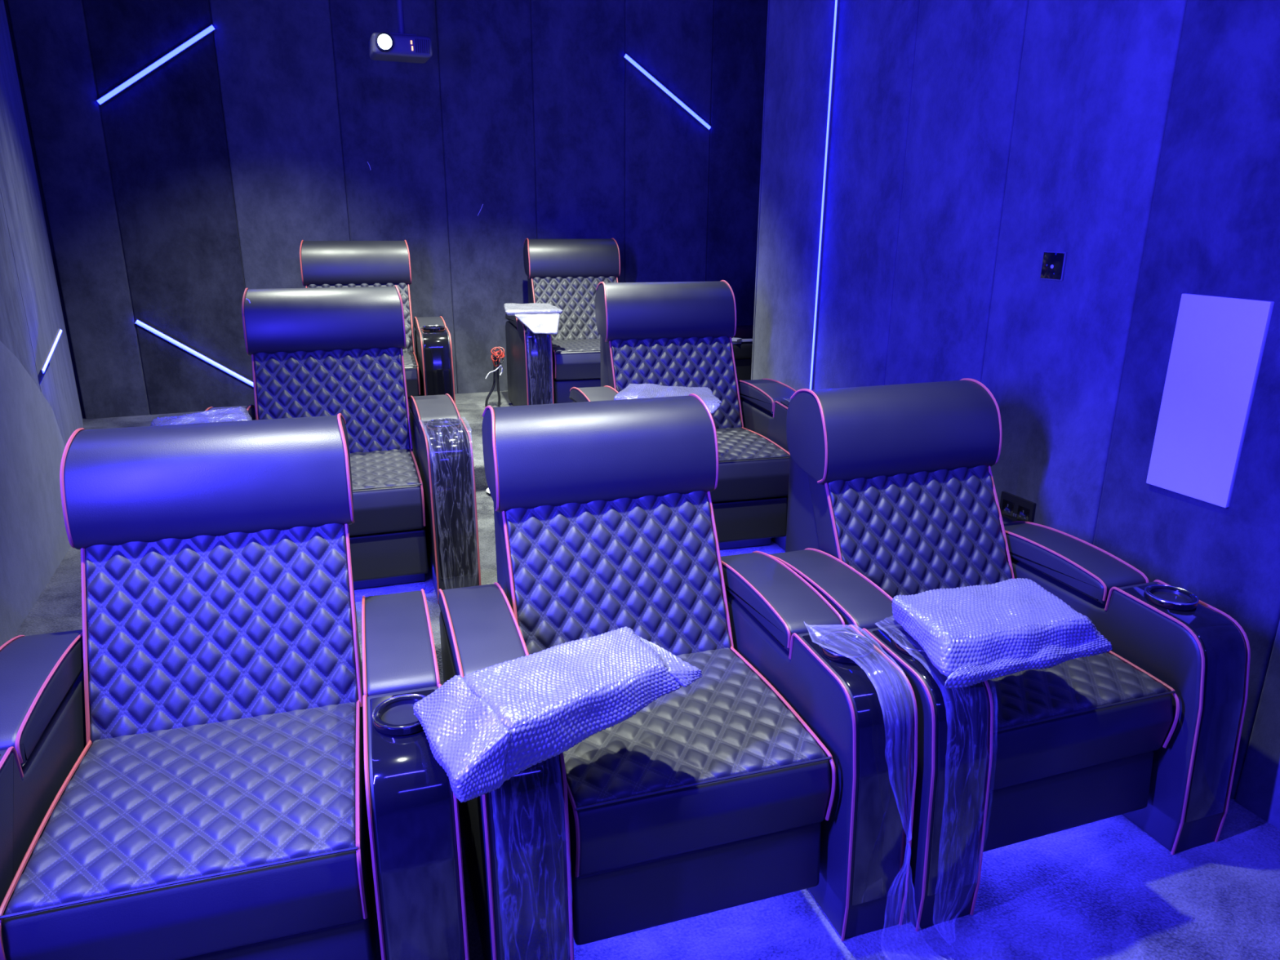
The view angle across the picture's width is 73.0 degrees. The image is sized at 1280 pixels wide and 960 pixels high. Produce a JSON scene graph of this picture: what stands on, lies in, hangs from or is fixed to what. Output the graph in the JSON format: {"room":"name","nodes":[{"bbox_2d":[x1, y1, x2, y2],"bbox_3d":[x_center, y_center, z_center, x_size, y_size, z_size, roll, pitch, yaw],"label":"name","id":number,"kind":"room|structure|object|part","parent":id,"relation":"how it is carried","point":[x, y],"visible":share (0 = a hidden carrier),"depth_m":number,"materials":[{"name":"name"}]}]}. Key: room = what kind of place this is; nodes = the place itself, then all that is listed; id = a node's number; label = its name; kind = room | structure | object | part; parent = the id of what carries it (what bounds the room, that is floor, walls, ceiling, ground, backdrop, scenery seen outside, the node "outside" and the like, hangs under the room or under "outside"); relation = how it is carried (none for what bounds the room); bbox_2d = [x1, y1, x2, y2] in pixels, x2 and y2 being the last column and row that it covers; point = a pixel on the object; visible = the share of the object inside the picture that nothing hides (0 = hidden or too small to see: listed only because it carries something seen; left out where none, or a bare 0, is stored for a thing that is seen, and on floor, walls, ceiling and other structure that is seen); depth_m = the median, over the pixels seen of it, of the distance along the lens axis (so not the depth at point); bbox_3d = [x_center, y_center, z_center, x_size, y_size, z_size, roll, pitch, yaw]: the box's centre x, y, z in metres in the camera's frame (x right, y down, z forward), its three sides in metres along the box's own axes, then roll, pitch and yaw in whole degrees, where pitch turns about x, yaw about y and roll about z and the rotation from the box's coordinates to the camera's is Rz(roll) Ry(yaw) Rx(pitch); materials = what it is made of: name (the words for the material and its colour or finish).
{"room":"home theater","nodes":[
{"label":"home theater","id":0,"kind":"room"},
{"bbox_2d":[0,0,83,646],"bbox_3d":[-1.845,-0.356,1.318,0.481,3.200,8.500,-6,18,-21],"label":"wall","id":1,"kind":"structure","parent":0,"point":[39,414],"depth_m":3.43,"materials":[{"name":"paint"}]},
{"bbox_2d":[40,328,62,374],"bbox_3d":[-2.546,-0.561,3.744,0.013,0.135,0.439,-6,18,-21],"label":"led strip","id":2,"kind":"object","parent":1,"relation":"attached to","point":[59,332],"visible":1,"depth_m":3.72,"materials":[{"name":"grey plastic"}]},
{"bbox_2d":[3,0,768,418],"bbox_3d":[-1.154,-1.775,5.910,5.220,3.200,0.200,-6,18,-21],"label":"wall","id":3,"kind":"structure","parent":0,"point":[202,182],"depth_m":5.46,"materials":[{"name":"paint"}]},
{"bbox_2d":[96,24,215,105],"bbox_3d":[-2.759,-2.371,4.934,0.663,0.460,0.013,-6,18,-21],"label":"led strip","id":4,"kind":"object","parent":3,"relation":"attached to","point":[209,29],"visible":1,"depth_m":4.93,"materials":[{"name":"grey plastic"}]},
{"bbox_2d":[134,319,253,387],"bbox_3d":[-2.775,-0.787,5.424,0.635,0.462,0.013,-6,18,-21],"label":"led strip","id":5,"kind":"object","parent":3,"relation":"attached to","point":[138,322],"visible":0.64,"depth_m":5.41,"materials":[{"name":"grey plastic"}]},
{"bbox_2d":[623,53,711,130],"bbox_3d":[0.201,-2.714,6.061,0.677,0.463,0.013,-6,18,-21],"label":"led strip","id":6,"kind":"object","parent":3,"relation":"attached to","point":[626,56],"visible":1,"depth_m":6.05,"materials":[{"name":"grey plastic"}]},
{"bbox_2d":[374,798,1279,959],"bbox_3d":[1.054,1.381,1.052,5.020,0.120,4.920,-6,18,-21],"label":"floor","id":7,"kind":"structure","parent":0,"point":[1106,889],"depth_m":2.02,"materials":[{"name":"carpet"}]},
{"bbox_2d":[0,413,469,959],"bbox_3d":[-0.926,0.483,1.901,0.932,1.066,1.062,-5,18,-17],"label":"recliner chair","id":8,"kind":"object","parent":7,"relation":"on","point":[210,766],"visible":0.96,"depth_m":1.85,"materials":[{"name":"black leather"}]},
{"bbox_3d":[-1.321,0.437,1.852,0.158,0.082,0.550,-5,18,-17],"label":"lid","id":9,"kind":"part","parent":8,"relation":"part of","materials":[{"name":"black leather"}]},
{"bbox_3d":[-1.274,0.754,1.786,0.158,0.611,0.898,-5,18,-17],"label":"armrest","id":10,"kind":"part","parent":8,"relation":"part of","materials":[{"name":"black leather"}]},
{"bbox_3d":[-0.877,0.696,1.797,0.574,0.186,0.603,-5,18,-17],"label":"seat","id":11,"kind":"part","parent":8,"relation":"part of","materials":[{"name":"black leather"}]},
{"bbox_2d":[84,523,362,744],"bbox_3d":[-0.996,0.339,2.093,0.580,0.514,0.330,-5,18,-17],"label":"cushion","id":12,"kind":"object","parent":8,"relation":"on","point":[189,627],"depth_m":2.03,"materials":[{"name":"black leather"}]},
{"bbox_3d":[-1.028,0.363,2.205,0.566,0.873,0.379,-5,18,-17],"label":"backrest","id":13,"kind":"part","parent":8,"relation":"part of","materials":[{"name":"black leather"}]},
{"bbox_3d":[-0.582,0.373,2.074,0.158,0.082,0.550,-5,18,-17],"label":"lid","id":14,"kind":"part","parent":8,"relation":"part of","materials":[{"name":"black leather"}]},
{"bbox_3d":[-0.535,0.690,2.009,0.158,0.611,0.898,-5,18,-17],"label":"armrest","id":15,"kind":"part","parent":8,"relation":"part of","materials":[{"name":"black leather"}]},
{"bbox_3d":[-0.445,0.727,1.717,0.130,0.514,0.300,-5,18,-17],"label":"panel","id":16,"kind":"part","parent":8,"relation":"part of","materials":[{"name":"black"}]},
{"bbox_2d":[10,390,785,684],"bbox_3d":[-0.516,0.045,4.772,5.020,0.446,3.580,-6,18,-21],"label":"platform","id":17,"kind":"object","parent":7,"relation":"on","point":[58,608],"visible":0.03,"depth_m":3.45,"materials":[{"name":"carpet"}]},
{"bbox_2d":[205,284,480,602],"bbox_3d":[-1.189,-0.178,3.374,0.932,1.066,1.062,-5,18,-18],"label":"recliner chair","id":18,"kind":"object","parent":17,"relation":"on","point":[320,351],"visible":0.56,"depth_m":3.44,"materials":[{"name":"black leather"}]},
{"bbox_2d":[150,406,252,426],"bbox_3d":[-1.431,-0.182,2.833,0.306,0.061,0.210,-10,20,-31],"label":"package","id":19,"kind":"object","parent":18,"relation":"on","point":[237,413],"visible":0.37,"depth_m":2.83},
{"bbox_3d":[-1.583,-0.222,3.319,0.158,0.082,0.550,-5,18,-18],"label":"lid","id":20,"kind":"part","parent":18,"relation":"part of","materials":[{"name":"black leather"}]},
{"bbox_2d":[253,347,410,453],"bbox_3d":[-1.263,-0.322,3.565,0.580,0.514,0.330,-5,18,-18],"label":"cushion","id":21,"kind":"object","parent":18,"relation":"on","point":[367,386],"depth_m":3.52,"materials":[{"name":"black leather"}]},
{"bbox_3d":[-1.137,0.035,3.271,0.574,0.186,0.603,-5,18,-18],"label":"seat","id":22,"kind":"part","parent":18,"relation":"part of","materials":[{"name":"black leather"}]},
{"bbox_3d":[-0.849,-0.290,3.553,0.158,0.082,0.550,-5,18,-18],"label":"lid","id":23,"kind":"part","parent":18,"relation":"part of","materials":[{"name":"black leather"}]},
{"bbox_3d":[-0.799,0.027,3.488,0.158,0.611,0.898,-5,18,-18],"label":"armrest","id":24,"kind":"part","parent":18,"relation":"part of","materials":[{"name":"black leather"}]},
{"bbox_3d":[-0.703,0.064,3.199,0.130,0.514,0.300,-5,18,-18],"label":"panel","id":25,"kind":"part","parent":18,"relation":"part of","materials":[{"name":"black"}]},
{"bbox_2d":[299,240,455,431],"bbox_3d":[-1.593,-0.809,4.952,0.932,1.066,1.062,-5,18,-16],"label":"recliner chair","id":26,"kind":"object","parent":17,"relation":"on","point":[323,264],"visible":0.23,"depth_m":5.05,"materials":[{"name":"black leather"}]},
{"bbox_2d":[306,282,413,352],"bbox_3d":[-1.660,-0.954,5.145,0.580,0.514,0.330,-5,18,-16],"label":"cushion","id":27,"kind":"object","parent":26,"relation":"on","point":[403,287],"depth_m":5.15,"materials":[{"name":"black leather"}]},
{"bbox_3d":[-1.546,-0.597,4.847,0.574,0.186,0.603,-5,18,-16],"label":"seat","id":28,"kind":"part","parent":26,"relation":"part of","materials":[{"name":"black leather"}]},
{"bbox_3d":[-1.246,-0.918,5.120,0.158,0.082,0.550,-5,18,-16],"label":"lid","id":29,"kind":"part","parent":26,"relation":"part of","materials":[{"name":"black leather"}]},
{"bbox_3d":[-1.202,-0.600,5.053,0.158,0.611,0.898,-5,18,-16],"label":"armrest","id":30,"kind":"part","parent":26,"relation":"part of","materials":[{"name":"black leather"}]},
{"bbox_3d":[-1.116,-0.563,4.761,0.130,0.514,0.300,-5,18,-16],"label":"panel","id":31,"kind":"part","parent":26,"relation":"part of","materials":[{"name":"black"}]},
{"bbox_2d":[484,346,504,406],"bbox_3d":[-0.944,-0.668,5.636,0.148,0.390,0.093,-6,18,-21],"label":"cable bundle","id":32,"kind":"object","parent":17,"relation":"on","point":[497,356],"visible":1,"depth_m":5.63,"materials":[{"name":"red"}]},
{"bbox_2d":[505,238,620,405],"bbox_3d":[-0.357,-0.998,5.589,0.932,1.066,1.062,-4,18,-15],"label":"recliner chair","id":33,"kind":"object","parent":17,"relation":"on","point":[565,274],"visible":0.63,"depth_m":5.67,"materials":[{"name":"black leather"}]},
{"bbox_3d":[-0.753,-1.047,5.549,0.158,0.082,0.550,-4,18,-15],"label":"lid","id":34,"kind":"part","parent":33,"relation":"part of","materials":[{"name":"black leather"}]},
{"bbox_3d":[-0.710,-0.730,5.482,0.158,0.611,0.898,-4,18,-15],"label":"armrest","id":35,"kind":"part","parent":33,"relation":"part of","materials":[{"name":"black leather"}]},
{"bbox_3d":[-0.451,-1.119,5.895,0.566,0.873,0.379,-4,18,-15],"label":"backrest","id":36,"kind":"part","parent":33,"relation":"part of","materials":[{"name":"black leather"}]},
{"bbox_2d":[503,302,563,334],"bbox_3d":[-0.633,-0.950,5.082,0.349,0.150,0.408,-6,18,-21],"label":"tray","id":37,"kind":"object","parent":33,"relation":"on","point":[539,317],"visible":1,"depth_m":4.98,"materials":[{"name":"grey"}]},
{"bbox_3d":[-0.626,-0.692,5.189,0.130,0.514,0.300,-4,18,-15],"label":"panel","id":38,"kind":"part","parent":33,"relation":"part of","materials":[{"name":"black"}]},
{"bbox_2d":[529,275,617,340],"bbox_3d":[-0.422,-1.143,5.782,0.580,0.514,0.330,-4,18,-15],"label":"cushion","id":39,"kind":"object","parent":33,"relation":"on","point":[575,295],"depth_m":5.72,"materials":[{"name":"black leather"}]},
{"bbox_3d":[-0.312,-0.785,5.484,0.574,0.186,0.603,-4,18,-15],"label":"seat","id":40,"kind":"part","parent":33,"relation":"part of","materials":[{"name":"black leather"}]},
{"bbox_2d":[568,280,795,551],"bbox_3d":[0.215,-0.295,3.783,0.932,1.066,1.062,-4,18,-15],"label":"recliner chair","id":41,"kind":"object","parent":17,"relation":"on","point":[664,333],"visible":0.52,"depth_m":3.89,"materials":[{"name":"black leather"}]},
{"bbox_3d":[-0.181,-0.345,3.748,0.158,0.082,0.550,-4,18,-15],"label":"lid","id":42,"kind":"part","parent":41,"relation":"part of","materials":[{"name":"black leather"}]},
{"bbox_3d":[0.126,-0.415,4.090,0.566,0.873,0.379,-4,18,-15],"label":"backrest","id":43,"kind":"part","parent":41,"relation":"part of","materials":[{"name":"black leather"}]},
{"bbox_2d":[613,383,721,413],"bbox_3d":[0.096,-0.312,3.309,0.413,0.084,0.238,-2,17,-8],"label":"package","id":44,"kind":"object","parent":41,"relation":"on","point":[633,391],"visible":0.56,"depth_m":3.31},
{"bbox_2d":[604,336,742,428],"bbox_3d":[0.154,-0.440,3.977,0.580,0.514,0.330,-4,18,-15],"label":"cushion","id":45,"kind":"object","parent":41,"relation":"on","point":[708,362],"depth_m":3.94,"materials":[{"name":"black leather"}]},
{"bbox_3d":[0.258,-0.081,3.677,0.574,0.186,0.603,-4,18,-15],"label":"seat","id":46,"kind":"part","parent":41,"relation":"part of","materials":[{"name":"black leather"}]},
{"bbox_3d":[0.608,-0.083,3.875,0.158,0.611,0.898,-4,18,-15],"label":"armrest","id":47,"kind":"part","parent":41,"relation":"part of","materials":[{"name":"black leather"}]},
{"bbox_3d":[0.567,-0.400,3.943,0.158,0.082,0.550,-4,18,-15],"label":"lid","id":48,"kind":"part","parent":41,"relation":"part of","materials":[{"name":"black leather"}]},
{"bbox_3d":[0.687,-0.045,3.581,0.130,0.514,0.300,-4,18,-15],"label":"panel","id":49,"kind":"part","parent":41,"relation":"part of","materials":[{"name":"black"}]},
{"bbox_2d":[732,324,753,380],"bbox_3d":[0.749,-0.897,6.370,0.580,0.425,0.520,-6,18,-21],"label":"storage bench","id":50,"kind":"object","parent":17,"relation":"on","point":[743,351],"visible":0.02,"depth_m":6.12,"materials":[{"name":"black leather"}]},
{"bbox_2d":[731,337,752,344],"bbox_3d":[0.696,-0.986,6.106,0.217,0.038,0.136,-12,21,-35],"label":"paper stack","id":51,"kind":"object","parent":50,"relation":"on","point":[735,340],"visible":0.64,"depth_m":6.08,"materials":[{"name":"white paper"}]},
{"bbox_3d":[0.749,-0.983,6.343,0.580,0.105,0.520,-6,18,-21],"label":"seat","id":52,"kind":"part","parent":50,"relation":"part of","materials":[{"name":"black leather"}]},
{"bbox_3d":[0.691,-1.106,6.460,0.580,0.080,0.174,-6,18,-21],"label":"backrest","id":53,"kind":"part","parent":50,"relation":"part of","materials":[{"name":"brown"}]},
{"bbox_2d":[438,393,917,959],"bbox_3d":[0.003,0.406,2.171,0.932,1.066,1.062,-5,18,-17],"label":"recliner chair","id":54,"kind":"object","parent":7,"relation":"on","point":[783,768],"visible":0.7,"depth_m":1.94,"materials":[{"name":"black leather"}]},
{"bbox_3d":[-0.391,0.361,2.119,0.158,0.082,0.550,-5,18,-17],"label":"lid","id":55,"kind":"part","parent":54,"relation":"part of","materials":[{"name":"black leather"}]},
{"bbox_3d":[-0.101,0.286,2.474,0.566,0.873,0.379,-5,18,-17],"label":"backrest","id":56,"kind":"part","parent":54,"relation":"part of","materials":[{"name":"black leather"}]},
{"bbox_3d":[-0.343,0.678,2.054,0.158,0.611,0.898,-5,18,-17],"label":"armrest","id":57,"kind":"part","parent":54,"relation":"part of","materials":[{"name":"black leather"}]},
{"bbox_3d":[-0.249,0.714,1.764,0.130,0.514,0.300,-5,18,-17],"label":"panel","id":58,"kind":"part","parent":54,"relation":"part of","materials":[{"name":"black"}]},
{"bbox_2d":[413,626,702,802],"bbox_3d":[-0.133,0.413,1.665,0.560,0.107,0.299,-9,20,-29],"label":"package","id":59,"kind":"object","parent":54,"relation":"on","point":[486,726],"visible":1,"depth_m":1.59},
{"bbox_2d":[498,490,731,655],"bbox_3d":[-0.069,0.262,2.362,0.580,0.514,0.330,-5,18,-17],"label":"cushion","id":60,"kind":"object","parent":54,"relation":"on","point":[575,565],"depth_m":2.31,"materials":[{"name":"black leather"}]},
{"bbox_3d":[0.054,0.618,2.067,0.574,0.186,0.603,-5,18,-17],"label":"seat","id":61,"kind":"part","parent":54,"relation":"part of","materials":[{"name":"black leather"}]},
{"bbox_3d":[0.346,0.295,2.347,0.158,0.082,0.550,-5,18,-17],"label":"lid","id":62,"kind":"part","parent":54,"relation":"part of","materials":[{"name":"black leather"}]},
{"bbox_3d":[0.394,0.612,2.282,0.158,0.611,0.898,-5,18,-17],"label":"armrest","id":63,"kind":"part","parent":54,"relation":"part of","materials":[{"name":"black leather"}]},
{"bbox_3d":[0.487,0.649,1.992,0.130,0.514,0.300,-5,18,-17],"label":"panel","id":64,"kind":"part","parent":54,"relation":"part of","materials":[{"name":"black"}]},
{"bbox_2d":[768,377,1250,931],"bbox_3d":[0.905,0.331,2.432,0.932,1.066,1.062,-5,18,-18],"label":"recliner chair","id":65,"kind":"object","parent":7,"relation":"on","point":[891,486],"visible":0.65,"depth_m":2.20,"materials":[{"name":"black leather"}]},
{"bbox_3d":[0.794,0.212,2.733,0.566,0.873,0.379,-5,18,-18],"label":"backrest","id":66,"kind":"part","parent":65,"relation":"part of","materials":[{"name":"black leather"}]},
{"bbox_3d":[0.511,0.288,2.373,0.158,0.082,0.550,-5,18,-18],"label":"lid","id":67,"kind":"part","parent":65,"relation":"part of","materials":[{"name":"black leather"}]},
{"bbox_2d":[808,465,1012,601],"bbox_3d":[0.828,0.187,2.622,0.580,0.514,0.330,-5,18,-18],"label":"cushion","id":68,"kind":"object","parent":65,"relation":"on","point":[909,530],"depth_m":2.57,"materials":[{"name":"black leather"}]},
{"bbox_3d":[0.562,0.605,2.309,0.158,0.611,0.898,-5,18,-18],"label":"armrest","id":69,"kind":"part","parent":65,"relation":"part of","materials":[{"name":"black leather"}]},
{"bbox_3d":[0.661,0.641,2.020,0.130,0.514,0.300,-5,18,-18],"label":"panel","id":70,"kind":"part","parent":65,"relation":"part of","materials":[{"name":"black"}]},
{"bbox_2d":[891,577,1112,688],"bbox_3d":[0.799,0.332,1.972,0.480,0.094,0.306,-6,18,-21],"label":"package","id":71,"kind":"object","parent":65,"relation":"on","point":[972,635],"visible":1,"depth_m":1.91},
{"bbox_3d":[1.243,0.219,2.615,0.158,0.082,0.550,-5,18,-18],"label":"lid","id":72,"kind":"part","parent":65,"relation":"part of","materials":[{"name":"black leather"}]},
{"bbox_3d":[0.959,0.543,2.330,0.574,0.186,0.603,-5,18,-18],"label":"seat","id":73,"kind":"part","parent":65,"relation":"part of","materials":[{"name":"black leather"}]},
{"bbox_3d":[1.294,0.535,2.550,0.158,0.611,0.898,-5,18,-18],"label":"armrest","id":74,"kind":"part","parent":65,"relation":"part of","materials":[{"name":"black leather"}]},
{"bbox_3d":[1.393,0.572,2.262,0.130,0.514,0.300,-5,18,-18],"label":"panel","id":75,"kind":"part","parent":65,"relation":"part of","materials":[{"name":"black leather"}]},
{"bbox_2d":[751,0,1279,829],"bbox_3d":[1.945,-0.449,1.708,0.300,3.200,6.440,-6,18,-21],"label":"wall","id":76,"kind":"structure","parent":0,"point":[971,141],"depth_m":2.80,"materials":[{"name":"paint"}]},
{"bbox_2d":[809,0,839,390],"bbox_3d":[0.835,-1.349,3.909,0.013,2.800,0.016,-6,18,-21],"label":"led strip","id":77,"kind":"object","parent":76,"relation":"attached to","point":[837,2],"visible":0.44,"depth_m":3.91,"materials":[{"name":"grey plastic"}]},
{"bbox_2d":[1000,491,1035,522],"bbox_3d":[1.327,0.103,3.045,0.014,0.089,0.150,-6,18,-21],"label":"power outlet","id":78,"kind":"object","parent":76,"relation":"attached to","point":[1012,507],"visible":0.91,"depth_m":3.04,"materials":[{"name":"black plastic"}]},
{"bbox_2d":[1001,498,1013,517],"bbox_3d":[1.309,0.100,3.078,0.002,0.054,0.052,-6,18,-21],"label":"socket","id":79,"kind":"object","parent":78,"relation":"attached to","point":[1007,504],"depth_m":3.08,"materials":[{"name":"grey plastic"}]},
{"bbox_2d":[1016,505,1030,521],"bbox_3d":[1.335,0.120,3.014,0.002,0.054,0.052,-6,18,-21],"label":"socket","id":80,"kind":"object","parent":78,"relation":"attached to","point":[1023,512],"depth_m":3.01,"materials":[{"name":"grey plastic"}]},
{"bbox_2d":[1040,251,1067,280],"bbox_3d":[1.334,-0.692,2.793,0.014,0.088,0.086,-6,18,-21],"label":"wall switch","id":81,"kind":"object","parent":76,"relation":"attached to","point":[1053,268],"visible":1,"depth_m":2.78,"materials":[{"name":"grey plastic"}]},
{"bbox_2d":[1146,293,1274,507],"bbox_3d":[1.550,-0.221,2.370,0.016,0.550,0.243,-6,18,-21],"label":"wall panel","id":82,"kind":"object","parent":76,"relation":"attached to","point":[1219,343],"visible":1,"depth_m":2.35,"materials":[{"name":"grey"}]},
{"bbox_3d":[0.414,-2.182,1.689,5.220,0.100,8.700,-6,18,-21],"label":"ceiling","id":83,"kind":"structure","parent":0,"visible":0},
{"bbox_2d":[368,0,432,63],"bbox_3d":[-1.271,-2.614,4.501,0.305,0.765,0.266,-6,18,-21],"label":"projector","id":84,"kind":"object","parent":83,"relation":"hanging from","point":[400,46],"visible":1,"depth_m":4.53,"materials":[{"name":"grey plastic"}]},
{"bbox_3d":[-1.266,-2.358,4.598,0.140,0.012,0.120,-6,18,-21],"label":"mounting plate","id":85,"kind":"part","parent":84,"relation":"part of","materials":[{"name":"grey plastic"}]},
{"bbox_2d":[415,39,430,53],"bbox_3d":[-1.144,-2.282,4.548,0.072,0.065,0.004,-6,18,-21],"label":"vent grille","id":86,"kind":"object","parent":84,"relation":"attached to","point":[422,46],"depth_m":4.55,"materials":[{"name":"black plastic"}]}
]}

